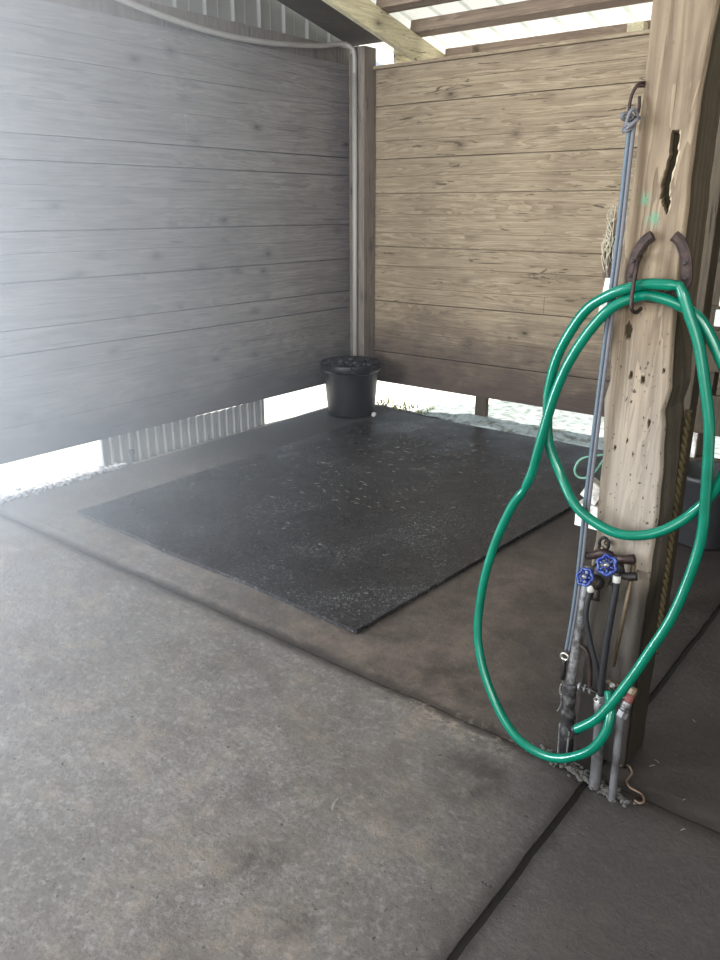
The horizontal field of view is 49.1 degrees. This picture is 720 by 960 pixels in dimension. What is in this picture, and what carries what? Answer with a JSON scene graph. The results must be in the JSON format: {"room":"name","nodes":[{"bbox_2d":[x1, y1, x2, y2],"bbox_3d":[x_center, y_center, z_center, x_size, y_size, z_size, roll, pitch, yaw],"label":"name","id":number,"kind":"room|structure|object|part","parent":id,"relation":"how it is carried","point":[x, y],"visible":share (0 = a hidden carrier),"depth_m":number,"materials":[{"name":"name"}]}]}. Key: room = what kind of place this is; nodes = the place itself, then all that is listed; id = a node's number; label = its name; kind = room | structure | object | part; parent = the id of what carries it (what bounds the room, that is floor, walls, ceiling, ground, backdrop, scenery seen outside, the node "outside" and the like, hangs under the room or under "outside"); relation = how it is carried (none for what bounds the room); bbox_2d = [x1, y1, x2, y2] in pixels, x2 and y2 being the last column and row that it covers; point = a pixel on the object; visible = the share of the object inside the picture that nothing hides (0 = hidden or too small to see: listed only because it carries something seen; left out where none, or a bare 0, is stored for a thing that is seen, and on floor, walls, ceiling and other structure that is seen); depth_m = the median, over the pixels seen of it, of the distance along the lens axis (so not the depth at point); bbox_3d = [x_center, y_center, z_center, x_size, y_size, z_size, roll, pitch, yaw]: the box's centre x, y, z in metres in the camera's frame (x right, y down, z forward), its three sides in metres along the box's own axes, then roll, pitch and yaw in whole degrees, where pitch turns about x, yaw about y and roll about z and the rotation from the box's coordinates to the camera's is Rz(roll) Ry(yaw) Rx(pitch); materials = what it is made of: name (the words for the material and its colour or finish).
{"room":"horse wash stall","nodes":[
{"label":"horse wash stall","id":0,"kind":"room"},
{"bbox_2d":[0,0,349,464],"bbox_3d":[-1.331,-1.426,4.648,0.046,2.292,4.140,15,24,36],"label":"wall","id":1,"kind":"structure","parent":0,"point":[175,203],"depth_m":4.73,"materials":[{"name":"grey wood"}]},
{"bbox_2d":[42,0,349,65],"bbox_3d":[-1.361,-2.540,4.256,0.035,0.160,4.090,15,24,36],"label":"trim","id":2,"kind":"structure","parent":1,"relation":"on","point":[340,55],"depth_m":4.74,"materials":[{"name":"grey metal"}]},
{"bbox_2d":[0,380,499,492],"bbox_3d":[-7.038,-0.309,5.825,42.000,0.001,60.000,15,24,36],"label":"ground","id":3,"kind":"structure","parent":0,"point":[27,472],"depth_m":6.56,"materials":[{"name":"stone"}]},
{"bbox_2d":[99,399,264,466],"bbox_3d":[-1.145,-0.295,5.353,0.009,0.281,1.401,15,24,36],"label":"metal panel","id":4,"kind":"object","parent":3,"relation":"on","point":[146,443],"visible":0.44,"depth_m":5.28,"materials":[{"name":"grey metal"}]},
{"bbox_2d":[411,400,719,458],"bbox_3d":[2.319,-0.241,5.368,4.040,0.171,1.247,15,24,36],"label":"curb","id":5,"kind":"object","parent":3,"relation":"on","point":[569,427],"visible":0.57,"depth_m":5.76,"materials":[{"name":"concrete"}]},
{"bbox_2d":[475,396,488,416],"bbox_3d":[0.900,-0.539,5.835,0.090,0.159,0.043,15,24,36],"label":"support block","id":6,"kind":"object","parent":5,"relation":"on","point":[481,403],"visible":0.94,"depth_m":5.81,"materials":[{"name":"wood"}]},
{"bbox_2d":[145,0,357,53],"bbox_3d":[-1.323,-3.086,4.152,0.026,1.020,4.259,15,24,36],"label":"wall","id":7,"kind":"structure","parent":0,"point":[273,15],"depth_m":5.09,"materials":[{"name":"metal"}]},
{"bbox_2d":[277,0,382,45],"bbox_3d":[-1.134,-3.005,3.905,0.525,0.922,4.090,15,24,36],"label":"rafter","id":8,"kind":"object","parent":7,"relation":"attached to","point":[318,12],"visible":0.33,"depth_m":5.32,"materials":[{"name":"wood"}]},
{"bbox_2d":[0,404,719,959],"bbox_3d":[0.295,1.172,1.406,7.530,0.130,8.262,15,24,36],"label":"floor","id":9,"kind":"structure","parent":0,"point":[180,739],"depth_m":2.26,"materials":[{"name":"concrete"}]},
{"bbox_2d":[0,462,128,505],"bbox_3d":[-1.860,0.056,4.454,0.203,0.034,1.274,15,24,36],"label":"rubble","id":10,"kind":"object","parent":9,"relation":"on","point":[17,493],"visible":1,"depth_m":4.55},
{"bbox_2d":[128,449,134,461],"bbox_3d":[-1.430,-0.152,4.938,0.040,0.080,0.040,15,24,36],"label":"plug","id":11,"kind":"object","parent":9,"relation":"on","point":[131,452],"visible":1,"depth_m":4.93,"materials":[{"name":"grey plastic"}]},
{"bbox_2d":[77,411,602,633],"bbox_3d":[0.167,0.024,4.519,2.047,0.020,2.835,15,24,36],"label":"rubber mat","id":12,"kind":"object","parent":9,"relation":"on","point":[347,581],"visible":0.94,"depth_m":4.09,"materials":[{"name":"black rubber"}]},
{"bbox_2d":[139,421,598,563],"bbox_3d":[0.200,-0.008,4.571,1.718,0.004,2.591,15,24,36],"label":"floor debris","id":13,"kind":"object","parent":12,"relation":"on","point":[420,421],"visible":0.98,"depth_m":4.86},
{"bbox_2d":[320,355,381,418],"bbox_3d":[-0.068,-0.725,6.056,0.466,0.436,0.466,8,21,23],"label":"bucket","id":14,"kind":"object","parent":9,"relation":"on","point":[350,381],"visible":1,"depth_m":5.91,"materials":[{"name":"black plastic"}]},
{"bbox_3d":[0.015,-0.791,5.796,0.166,0.063,0.057,-7,20,-19],"label":"rope handle","id":15,"kind":"part","parent":14,"relation":"part of","materials":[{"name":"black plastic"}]},
{"bbox_2d":[349,46,375,357],"bbox_3d":[-0.009,-1.849,6.037,0.210,2.584,0.137,15,24,36],"label":"post","id":16,"kind":"object","parent":9,"relation":"on","point":[366,56],"visible":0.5,"depth_m":5.88,"materials":[{"name":"grey wood"}]},
{"bbox_2d":[115,0,357,355],"bbox_3d":[-1.101,-1.581,4.749,0.102,2.846,3.261,15,24,38],"label":"conduit","id":17,"kind":"object","parent":16,"relation":"attached to","point":[130,3],"visible":1,"depth_m":5.51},
{"bbox_2d":[46,535,719,959],"bbox_3d":[0.303,1.176,1.399,7.300,0.106,8.050,15,24,36],"label":"expansion joint","id":18,"kind":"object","parent":9,"relation":"in","point":[459,949],"depth_m":1.99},
{"bbox_2d":[377,398,433,413],"bbox_3d":[0.340,-0.590,6.283,0.592,0.034,0.256,15,24,36],"label":"weeds","id":19,"kind":"object","parent":9,"relation":"on","point":[393,401],"visible":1,"depth_m":6.27,"materials":[{"name":"green plant"}]},
{"bbox_2d":[557,565,594,767],"bbox_3d":[0.591,0.522,2.181,0.057,0.607,0.073,15,24,36],"label":"insulated pipe","id":20,"kind":"object","parent":9,"relation":"on","point":[568,696],"visible":0.83,"depth_m":2.20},
{"bbox_2d":[574,644,596,693],"bbox_3d":[0.625,0.520,2.154,0.074,0.136,0.028,15,24,36],"label":"fitting","id":21,"kind":"object","parent":20,"relation":"attached to","point":[588,687],"visible":0.98,"depth_m":2.15,"materials":[{"name":"metal"}]},
{"bbox_2d":[575,567,604,600],"bbox_3d":[0.604,0.275,2.058,0.092,0.111,0.053,-12,22,-31],"label":"bib","id":22,"kind":"object","parent":20,"relation":"attached to","point":[596,581],"visible":0.98,"depth_m":2.04,"materials":[{"name":"blue metal"}]},
{"bbox_2d":[583,585,598,691],"bbox_3d":[0.625,0.426,2.099,0.076,0.308,0.033,15,24,36],"label":"tube","id":23,"kind":"object","parent":22,"relation":"attached to","point":[590,589],"visible":0.94,"depth_m":2.09,"materials":[{"name":"black rubber"}]},
{"bbox_3d":[0.601,0.261,2.053,0.031,0.040,0.050,15,24,36],"label":"valve stem","id":24,"kind":"part","parent":22,"relation":"part of","materials":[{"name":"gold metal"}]},
{"bbox_2d":[525,743,636,807],"bbox_3d":[0.620,0.821,2.217,0.081,0.017,0.341,-17,25,-40],"label":"debris","id":25,"kind":"object","parent":9,"relation":"on","point":[581,775],"visible":0.63,"depth_m":2.19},
{"bbox_2d":[588,693,604,790],"bbox_3d":[0.645,0.711,2.149,0.041,0.272,0.081,5,20,14],"label":"pvc riser","id":26,"kind":"object","parent":9,"relation":"on","point":[597,758],"visible":0.73,"depth_m":2.14,"materials":[{"name":"plastic"}]},
{"bbox_2d":[608,686,637,802],"bbox_3d":[0.695,0.704,2.116,0.041,0.304,0.118,12,23,32],"label":"pvc riser","id":27,"kind":"object","parent":9,"relation":"on","point":[622,713],"visible":0.98,"depth_m":2.10,"materials":[{"name":"grey plastic"}]},
{"bbox_2d":[606,679,625,698],"bbox_3d":[0.687,0.563,2.117,0.032,0.045,0.072,-14,23,-35],"label":"valve","id":28,"kind":"object","parent":27,"relation":"attached to","point":[613,684],"visible":0.59,"depth_m":2.11,"materials":[{"name":"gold metal"}]},
{"bbox_2d":[620,764,644,804],"bbox_3d":[0.749,0.835,2.174,0.035,0.006,0.164,1,19,2],"label":"wire","id":29,"kind":"object","parent":9,"relation":"on","point":[627,765],"visible":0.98,"depth_m":2.15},
{"bbox_2d":[574,0,719,767],"bbox_3d":[0.697,-0.782,1.816,0.243,3.300,0.158,15,24,36],"label":"wooden post","id":30,"kind":"object","parent":9,"relation":"on","point":[651,350],"depth_m":1.89,"materials":[{"name":"brown wood"}]},
{"bbox_2d":[574,478,599,529],"bbox_3d":[0.635,0.062,2.159,0.074,0.136,0.046,15,24,36],"label":"tag","id":31,"kind":"object","parent":30,"relation":"attached to","point":[596,483],"visible":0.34,"depth_m":2.14,"materials":[{"name":"paper"}]},
{"bbox_2d":[574,454,602,478],"bbox_3d":[0.614,-0.037,2.110,0.089,0.084,0.013,15,24,36],"label":"loop","id":32,"kind":"object","parent":30,"relation":"attached to","point":[584,457],"visible":0.73,"depth_m":2.11,"materials":[{"name":"green rubber"}]},
{"bbox_3d":[0.653,-0.463,2.008,0.077,0.105,0.040,15,24,36],"label":"white bracket","id":33,"kind":"part","parent":30,"relation":"part of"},
{"bbox_2d":[585,549,637,580],"bbox_3d":[0.650,0.209,2.046,0.036,0.073,0.156,-16,25,-39],"label":"pipe","id":34,"kind":"object","parent":30,"relation":"attached to","point":[623,559],"visible":0.78,"depth_m":2.02,"materials":[{"name":"brown metal"}]},
{"bbox_3d":[0.626,0.198,2.070,0.032,0.051,0.085,-14,23,-34],"label":"arm","id":35,"kind":"part","parent":34,"relation":"part of","materials":[{"name":"metal"}]},
{"bbox_2d":[598,536,610,559],"bbox_3d":[0.637,0.174,2.058,0.034,0.061,0.036,15,24,36],"label":"valve","id":36,"kind":"object","parent":34,"relation":"attached to","point":[607,542],"visible":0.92,"depth_m":2.05,"materials":[{"name":"black metal"}]},
{"bbox_2d":[596,553,622,585],"bbox_3d":[0.640,0.232,2.017,0.060,0.110,0.095,15,24,36],"label":"bib","id":37,"kind":"object","parent":34,"relation":"attached to","point":[613,566],"visible":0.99,"depth_m":1.98,"materials":[{"name":"blue metal"}]},
{"bbox_2d":[597,573,620,696],"bbox_3d":[0.653,0.408,2.071,0.038,0.360,0.022,-16,24,-38],"label":"tube","id":38,"kind":"object","parent":37,"relation":"attached to","point":[616,580],"visible":0.99,"depth_m":2.06,"materials":[{"name":"black rubber"}]},
{"bbox_3d":[0.673,0.201,2.019,0.028,0.038,0.071,-18,26,-41],"label":"arm","id":39,"kind":"part","parent":34,"relation":"part of","materials":[{"name":"metal"}]},
{"bbox_3d":[0.679,0.237,2.020,0.066,0.038,0.027,15,24,36],"label":"arm","id":40,"kind":"part","parent":34,"relation":"part of","materials":[{"name":"metal"}]},
{"bbox_2d":[601,205,628,277],"bbox_3d":[0.656,-0.590,1.962,0.091,0.181,0.080,15,24,36],"label":"bundle","id":41,"kind":"object","parent":30,"relation":"attached to","point":[609,241],"visible":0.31,"depth_m":1.96,"materials":[{"name":"beige wicker"}]},
{"bbox_2d":[611,564,635,666],"bbox_3d":[0.696,0.362,2.087,0.033,0.301,0.015,0,19,1],"label":"pipe","id":42,"kind":"object","parent":30,"relation":"attached to","point":[632,569],"visible":0.98,"depth_m":2.08,"materials":[{"name":"gold metal"}]},
{"bbox_2d":[628,81,645,121],"bbox_3d":[0.628,-0.840,1.751,0.064,0.086,0.022,-6,20,-18],"label":"hook","id":43,"kind":"object","parent":30,"relation":"attached to","point":[641,84],"visible":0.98,"depth_m":1.74,"materials":[{"name":"metal"}]},
{"bbox_2d":[564,107,640,651],"bbox_3d":[0.596,-0.172,1.973,0.058,1.382,0.029,15,24,36],"label":"cord","id":44,"kind":"object","parent":43,"relation":"hanging from","point":[629,127],"visible":0.94,"depth_m":1.92,"materials":[{"name":"grey metal"}]},
{"bbox_2d":[557,652,568,711],"bbox_3d":[0.574,0.576,2.242,0.027,0.196,0.017,4,19,13],"label":"clip","id":45,"kind":"object","parent":44,"relation":"hanging from","point":[564,661],"visible":0.7,"depth_m":2.22,"materials":[{"name":"metal"}]},
{"bbox_2d":[625,231,692,313],"bbox_3d":[0.668,-0.468,1.791,0.152,0.183,0.072,15,24,36],"label":"horseshoe","id":46,"kind":"object","parent":30,"relation":"attached to","point":[678,239],"visible":0.83,"depth_m":1.79,"materials":[{"name":"metal"}]},
{"bbox_2d":[473,278,719,762],"bbox_3d":[0.569,0.148,2.011,0.627,1.289,0.189,15,24,36],"label":"garden hose","id":47,"kind":"object","parent":46,"relation":"hanging from","point":[699,326],"visible":0.99,"depth_m":1.95,"materials":[{"name":"green plastic"}]},
{"bbox_2d":[655,409,692,654],"bbox_3d":[0.831,0.155,2.105,0.020,0.706,0.020,15,24,36],"label":"rope","id":48,"kind":"object","parent":30,"relation":"hanging from","point":[686,428],"visible":0.88,"depth_m":2.07,"materials":[{"name":"brown fabric"}]},
{"bbox_2d":[663,117,719,613],"bbox_3d":[1.166,-0.879,2.644,0.080,2.954,0.090,15,24,36],"label":"post","id":49,"kind":"object","parent":9,"relation":"on","point":[710,254],"visible":0.26,"depth_m":2.67,"materials":[{"name":"brown wood"}]},
{"bbox_2d":[678,460,719,549],"bbox_3d":[1.623,0.118,3.743,0.361,0.345,0.334,15,24,36],"label":"bin","id":50,"kind":"object","parent":9,"relation":"on","point":[687,533],"visible":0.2,"depth_m":3.64,"materials":[{"name":"plastic"}]},
{"bbox_2d":[689,248,719,461],"bbox_3d":[2.308,-1.081,3.309,1.530,2.904,0.120,15,24,36],"label":"wall","id":51,"kind":"structure","parent":9,"relation":"on","point":[714,372],"depth_m":3.93,"materials":[{"name":"brown wood"}]},
{"bbox_2d":[690,432,697,457],"bbox_3d":[1.692,-0.179,4.015,0.040,0.130,0.020,15,24,36],"label":"tag","id":52,"kind":"object","parent":51,"relation":"attached to","point":[695,435],"visible":0.56,"depth_m":4.00,"materials":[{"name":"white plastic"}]},
{"bbox_2d":[714,309,719,326],"bbox_3d":[1.726,-0.776,3.783,0.045,0.080,0.020,15,24,36],"label":"tag","id":53,"kind":"object","parent":51,"relation":"attached to","point":[717,314],"visible":1,"depth_m":3.78,"materials":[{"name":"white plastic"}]},
{"bbox_2d":[359,0,652,64],"bbox_3d":[1.569,-2.693,3.702,5.400,0.666,2.900,15,24,36],"label":"ceiling","id":54,"kind":"structure","parent":0,"point":[636,12],"depth_m":5.16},
{"bbox_2d":[374,35,719,416],"bbox_3d":[1.780,-1.449,4.789,4.650,2.249,0.045,15,24,36],"label":"wall","id":55,"kind":"structure","parent":0,"point":[498,177],"depth_m":5.37,"materials":[{"name":"brown wood"}]},
{"bbox_2d":[322,0,444,60],"bbox_3d":[-1.862,-2.770,2.477,0.045,2.044,8.750,15,24,36],"label":"rafter","id":56,"kind":"object","parent":55,"relation":"on","point":[364,13],"visible":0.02,"depth_m":5.09,"materials":[{"name":"beige wood"}]},
{"bbox_2d":[376,0,459,13],"bbox_3d":[1.890,-2.593,3.737,4.500,0.097,0.104,15,24,36],"label":"purlin","id":57,"kind":"object","parent":56,"relation":"on","point":[389,6],"visible":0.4,"depth_m":4.93,"materials":[{"name":"brown wood"}]},
{"bbox_2d":[410,0,652,36],"bbox_3d":[2.127,-2.612,4.044,4.500,0.097,0.104,15,24,36],"label":"purlin","id":58,"kind":"object","parent":56,"relation":"on","point":[528,10],"visible":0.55,"depth_m":4.92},
{"bbox_2d":[445,20,650,55],"bbox_3d":[2.358,-2.534,4.336,4.450,0.176,0.040,15,24,36],"label":"beam","id":59,"kind":"structure","parent":56,"relation":"attached to","point":[620,28],"depth_m":5.14,"materials":[{"name":"brown wood"}]},
{"bbox_2d":[460,45,477,53],"bbox_3d":[0.753,-2.946,5.466,0.100,0.098,0.081,15,24,36],"label":"wooden block","id":60,"kind":"object","parent":59,"relation":"attached to","point":[465,49],"visible":0.47,"depth_m":5.43,"materials":[{"name":"brown wood"}]},
{"bbox_2d":[627,21,647,31],"bbox_3d":[1.676,-2.707,4.771,0.100,0.098,0.081,15,24,36],"label":"wooden block","id":61,"kind":"object","parent":59,"relation":"attached to","point":[642,25],"visible":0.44,"depth_m":4.73,"materials":[{"name":"beige wood"}]},
{"bbox_2d":[373,29,649,69],"bbox_3d":[1.846,-2.501,4.354,4.460,0.022,0.088,15,24,36],"label":"trim","id":62,"kind":"structure","parent":55,"relation":"on","point":[647,31],"depth_m":4.95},
{"bbox_2d":[393,49,411,62],"bbox_3d":[0.469,-3.035,5.861,0.035,0.266,0.705,15,24,36],"label":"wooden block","id":63,"kind":"object","parent":62,"relation":"on","point":[398,57],"visible":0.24,"depth_m":5.60,"materials":[{"name":"beige wood"}]}
]}

